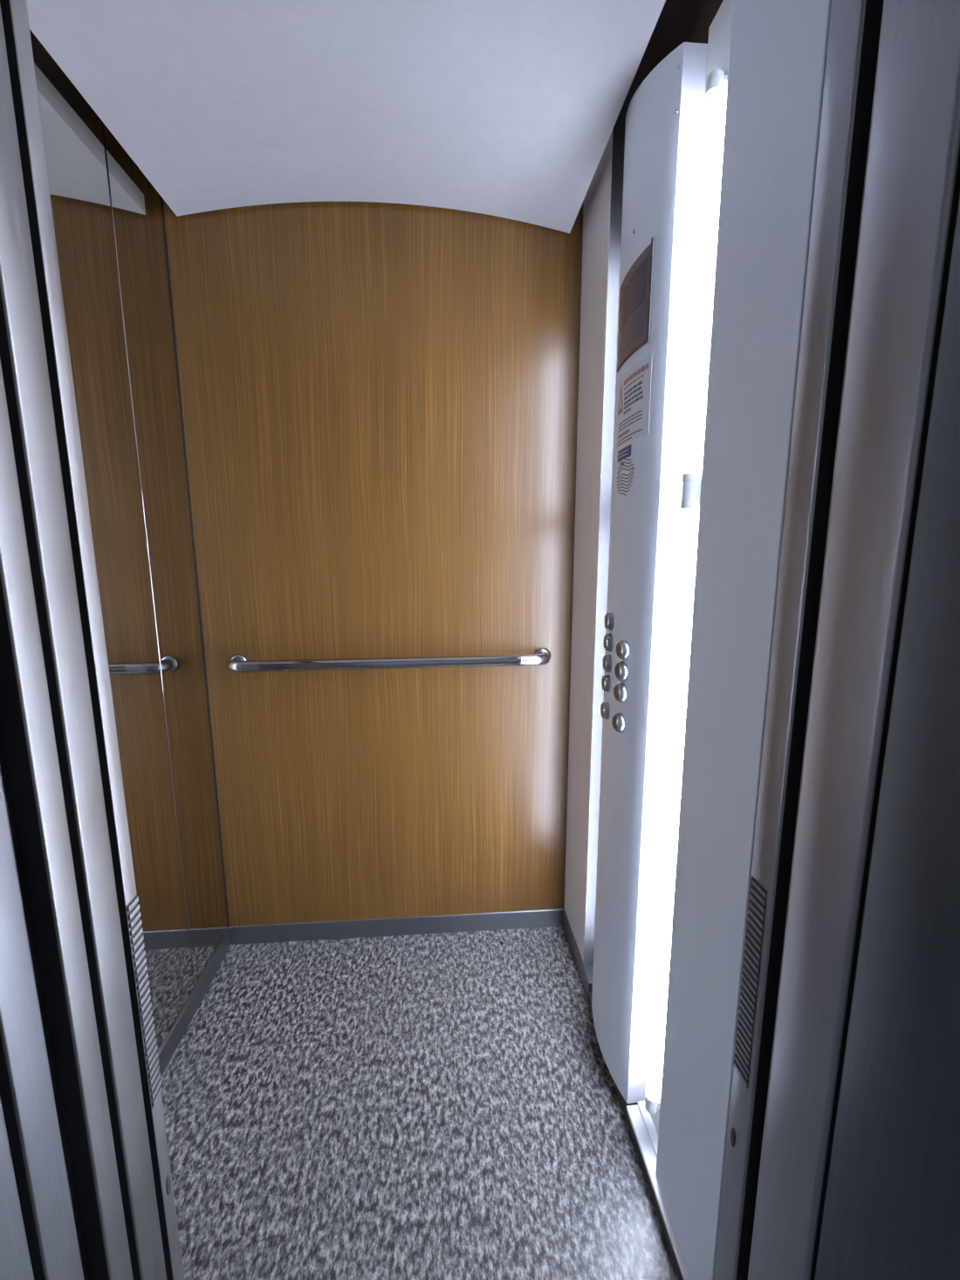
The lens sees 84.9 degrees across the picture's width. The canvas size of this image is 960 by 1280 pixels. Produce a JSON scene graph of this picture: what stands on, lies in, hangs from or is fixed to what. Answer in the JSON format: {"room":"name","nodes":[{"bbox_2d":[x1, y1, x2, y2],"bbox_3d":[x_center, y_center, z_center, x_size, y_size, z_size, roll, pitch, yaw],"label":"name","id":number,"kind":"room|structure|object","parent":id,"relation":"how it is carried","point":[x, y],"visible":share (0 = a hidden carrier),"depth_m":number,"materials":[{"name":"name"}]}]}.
{"room":"elevator interior","nodes":[
{"label":"elevator interior","id":0,"kind":"room"},
{"bbox_2d":[26,0,666,233],"bbox_3d":[-0.245,-1.105,0.983,1.084,0.058,0.973,-1,10,-4],"label":"ceiling","id":1,"kind":"structure","parent":0,"point":[511,109],"depth_m":1.08,"materials":[{"name":"white paint"}]},
{"bbox_2d":[163,199,584,926],"bbox_3d":[-0.260,-0.211,1.656,1.270,2.393,0.030,-1,10,-4],"label":"wall","id":2,"kind":"structure","parent":0,"point":[380,400],"depth_m":1.62,"materials":[{"name":"brown wood"}]},
{"bbox_2d":[161,197,229,927],"bbox_3d":[-0.862,-0.150,1.603,0.007,2.293,0.002,-1,10,-4],"label":"trim","id":3,"kind":"structure","parent":2,"relation":"attached to","point":[161,197],"depth_m":1.58,"materials":[{"name":"black"}]},
{"bbox_2d":[228,647,551,672],"bbox_3d":[-0.272,0.068,1.646,1.019,0.058,0.080,-1,10,-4],"label":"handrail","id":4,"kind":"object","parent":2,"relation":"attached to","point":[238,663],"visible":1,"depth_m":1.61,"materials":[{"name":"silver metal"}]},
{"bbox_2d":[228,908,564,944],"bbox_3d":[-0.278,1.005,1.843,1.164,0.067,0.006,-1,10,-4],"label":"baseboard","id":5,"kind":"structure","parent":2,"relation":"attached to","point":[455,923],"depth_m":1.84,"materials":[{"name":"silver metal"}]},
{"bbox_2d":[159,926,678,1279],"bbox_3d":[-0.222,1.137,1.357,1.300,0.030,1.075,-1,10,-4],"label":"floor","id":6,"kind":"structure","parent":0,"point":[443,1105],"depth_m":1.24,"materials":[{"name":"carpet"}]},
{"bbox_2d":[0,0,184,1279],"bbox_3d":[-0.618,0.050,0.622,0.332,2.360,0.025,-1,10,-4],"label":"door frame","id":7,"kind":"structure","parent":6,"relation":"on","point":[14,12],"depth_m":0.61,"materials":[{"name":"silver metal"}]},
{"bbox_2d":[126,894,162,1107],"bbox_3d":[-0.452,0.491,0.710,0.002,0.310,0.022,-1,10,-4],"label":"ventilation grille","id":8,"kind":"object","parent":7,"relation":"attached to","point":[136,966],"depth_m":0.70,"materials":[{"name":"silver metal"}]},
{"bbox_3d":[-0.168,1.253,0.673,1.300,0.029,0.314,-1,10,-4],"label":"trim","id":9,"kind":"structure","parent":6,"relation":"attached to","visible":0},
{"bbox_2d":[0,716,91,1279],"bbox_3d":[-0.746,0.071,0.499,0.558,2.360,0.203,-1,10,-4],"label":"trim","id":10,"kind":"structure","parent":9,"relation":"on","point":[4,771],"depth_m":0.56,"materials":[{"name":"black"}]},
{"bbox_2d":[0,358,133,1279],"bbox_3d":[-0.736,0.070,0.508,0.580,2.360,0.038,-1,10,-4],"label":"sliding door","id":11,"kind":"structure","parent":9,"relation":"on","point":[25,711],"depth_m":0.55,"materials":[{"name":"silver metal"}]},
{"bbox_2d":[0,4,166,1279],"bbox_3d":[-0.740,0.060,0.564,0.580,2.360,0.050,-1,10,-4],"label":"sliding door","id":12,"kind":"structure","parent":9,"relation":"on","point":[23,354],"depth_m":0.57,"materials":[{"name":"silver metal"}]},
{"bbox_2d":[628,0,723,105],"bbox_3d":[0.400,-0.099,1.188,0.048,2.460,1.030,-1,10,-4],"label":"wall","id":13,"kind":"structure","parent":0,"point":[679,22],"depth_m":1.00,"materials":[{"name":"brown wood"}]},
{"bbox_2d":[564,90,629,964],"bbox_3d":[0.327,-0.186,1.557,0.036,2.372,0.260,-1,10,-4],"label":"wall panel","id":14,"kind":"object","parent":13,"relation":"attached to","point":[602,209],"visible":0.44,"depth_m":1.49,"materials":[{"name":"grey paint"}]},
{"bbox_2d":[563,909,683,1279],"bbox_3d":[0.356,1.081,1.384,0.042,0.067,1.020,-1,10,-4],"label":"baseboard","id":15,"kind":"structure","parent":13,"relation":"attached to","point":[623,1103],"depth_m":1.29,"materials":[{"name":"grey"}]},
{"bbox_2d":[591,41,708,1103],"bbox_3d":[0.336,-0.025,1.190,0.078,2.207,0.290,-1,10,-4],"label":"control panel","id":16,"kind":"object","parent":13,"relation":"attached to","point":[664,117],"visible":1,"depth_m":1.07,"materials":[{"name":"white paint"}]},
{"bbox_2d":[617,456,634,495],"bbox_3d":[0.311,-0.354,1.130,0.004,0.088,0.105,-1,10,-4],"label":"grille","id":17,"kind":"object","parent":16,"relation":"attached to","point":[625,464],"depth_m":1.12,"materials":[{"name":"grey"}]},
{"bbox_2d":[626,1104,691,1279],"bbox_3d":[0.377,1.124,1.057,0.042,0.012,0.356,-1,10,-4],"label":"trim","id":18,"kind":"structure","parent":13,"relation":"attached to","point":[649,1155],"depth_m":1.10,"materials":[{"name":"silver metal"}]},
{"bbox_2d":[637,0,733,1156],"bbox_3d":[0.376,0.045,0.983,0.032,2.136,0.142,-1,10,-4],"label":"light fixture","id":19,"kind":"object","parent":13,"relation":"attached to","point":[720,28],"visible":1,"depth_m":0.94,"materials":[{"name":"white plastic"}]},
{"bbox_2d":[655,0,832,1279],"bbox_3d":[0.387,0.022,0.797,0.036,2.247,0.216,-1,10,-4],"label":"wall panel","id":20,"kind":"object","parent":13,"relation":"attached to","point":[777,60],"visible":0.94,"depth_m":0.76,"materials":[{"name":"white paint"}]},
{"bbox_2d":[733,875,767,1088],"bbox_3d":[0.380,0.484,0.740,0.002,0.310,0.034,-1,10,-4],"label":"air vent","id":21,"kind":"object","parent":13,"relation":"attached to","point":[751,1043],"depth_m":0.73,"materials":[{"name":"silver metal"}]},
{"bbox_2d":[713,0,883,1279],"bbox_3d":[0.546,0.039,0.675,0.338,2.360,0.054,-1,10,-4],"label":"door frame","id":22,"kind":"structure","parent":13,"relation":"attached to","point":[855,25],"depth_m":0.63,"materials":[{"name":"silver metal"}]},
{"bbox_2d":[748,0,959,1279],"bbox_3d":[0.605,0.055,0.580,0.436,2.360,0.104,-1,10,-4],"label":"sliding door","id":23,"kind":"structure","parent":13,"relation":"in","point":[911,190],"depth_m":0.53,"materials":[{"name":"silver metal"}]},
{"bbox_3d":[-0.853,-0.080,1.093,0.038,2.460,1.030,-1,10,-4],"label":"wall","id":24,"kind":"structure","parent":0,"visible":0},
{"bbox_2d":[29,29,193,1052],"bbox_3d":[-0.819,-0.046,0.990,0.011,2.292,0.732,-1,10,-4],"label":"mirror panel","id":25,"kind":"object","parent":24,"relation":"attached to","point":[72,133],"visible":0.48,"depth_m":1.21,"materials":[{"name":"grey"}]},
{"bbox_2d":[101,120,195,988],"bbox_3d":[-0.843,-0.108,1.353,0.006,2.292,0.006,-1,10,-4],"label":"trim","id":26,"kind":"structure","parent":24,"relation":"attached to","point":[101,120],"depth_m":1.32,"materials":[{"name":"silver metal"}]},
{"bbox_2d":[103,123,228,984],"bbox_3d":[-0.857,-0.129,1.478,0.011,2.292,0.250,-1,10,-4],"label":"mirror panel","id":27,"kind":"object","parent":24,"relation":"attached to","point":[137,207],"visible":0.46,"depth_m":1.45,"materials":[{"name":"grey"}]},
{"bbox_2d":[157,928,231,1079],"bbox_3d":[-0.823,1.097,1.308,0.014,0.067,0.994,-1,10,-4],"label":"baseboard","id":28,"kind":"structure","parent":24,"relation":"attached to","point":[166,1052],"depth_m":1.52,"materials":[{"name":"silver metal"}]},
{"bbox_3d":[-1.485,-0.007,0.253,0.950,2.600,0.110,-1,10,-4],"label":"wall","id":29,"kind":"structure","parent":0,"visible":0},
{"bbox_2d":[0,1097,34,1279],"bbox_3d":[-0.722,0.099,0.339,0.580,2.360,0.128,-1,10,-4],"label":"door surround","id":30,"kind":"object","parent":29,"relation":"attached to","point":[15,1259],"visible":1,"depth_m":0.49,"materials":[{"name":"grey metal"}]},
{"bbox_2d":[0,771,83,1279],"bbox_3d":[-0.730,0.082,0.434,0.580,2.360,0.044,-1,10,-4],"label":"door surround","id":31,"kind":"object","parent":29,"relation":"attached to","point":[26,1091],"visible":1,"depth_m":0.51,"materials":[{"name":"grey metal"}]},
{"bbox_3d":[1.332,-0.049,0.465,1.000,2.600,0.110,-1,10,-4],"label":"wall","id":32,"kind":"structure","parent":0,"visible":0},
{"bbox_2d":[814,192,959,1279],"bbox_3d":[0.615,0.077,0.449,0.436,2.360,0.146,-1,10,-4],"label":"door surround","id":33,"kind":"object","parent":32,"relation":"attached to","point":[892,1206],"visible":1,"depth_m":0.48,"materials":[{"name":"grey metal"}]}
]}

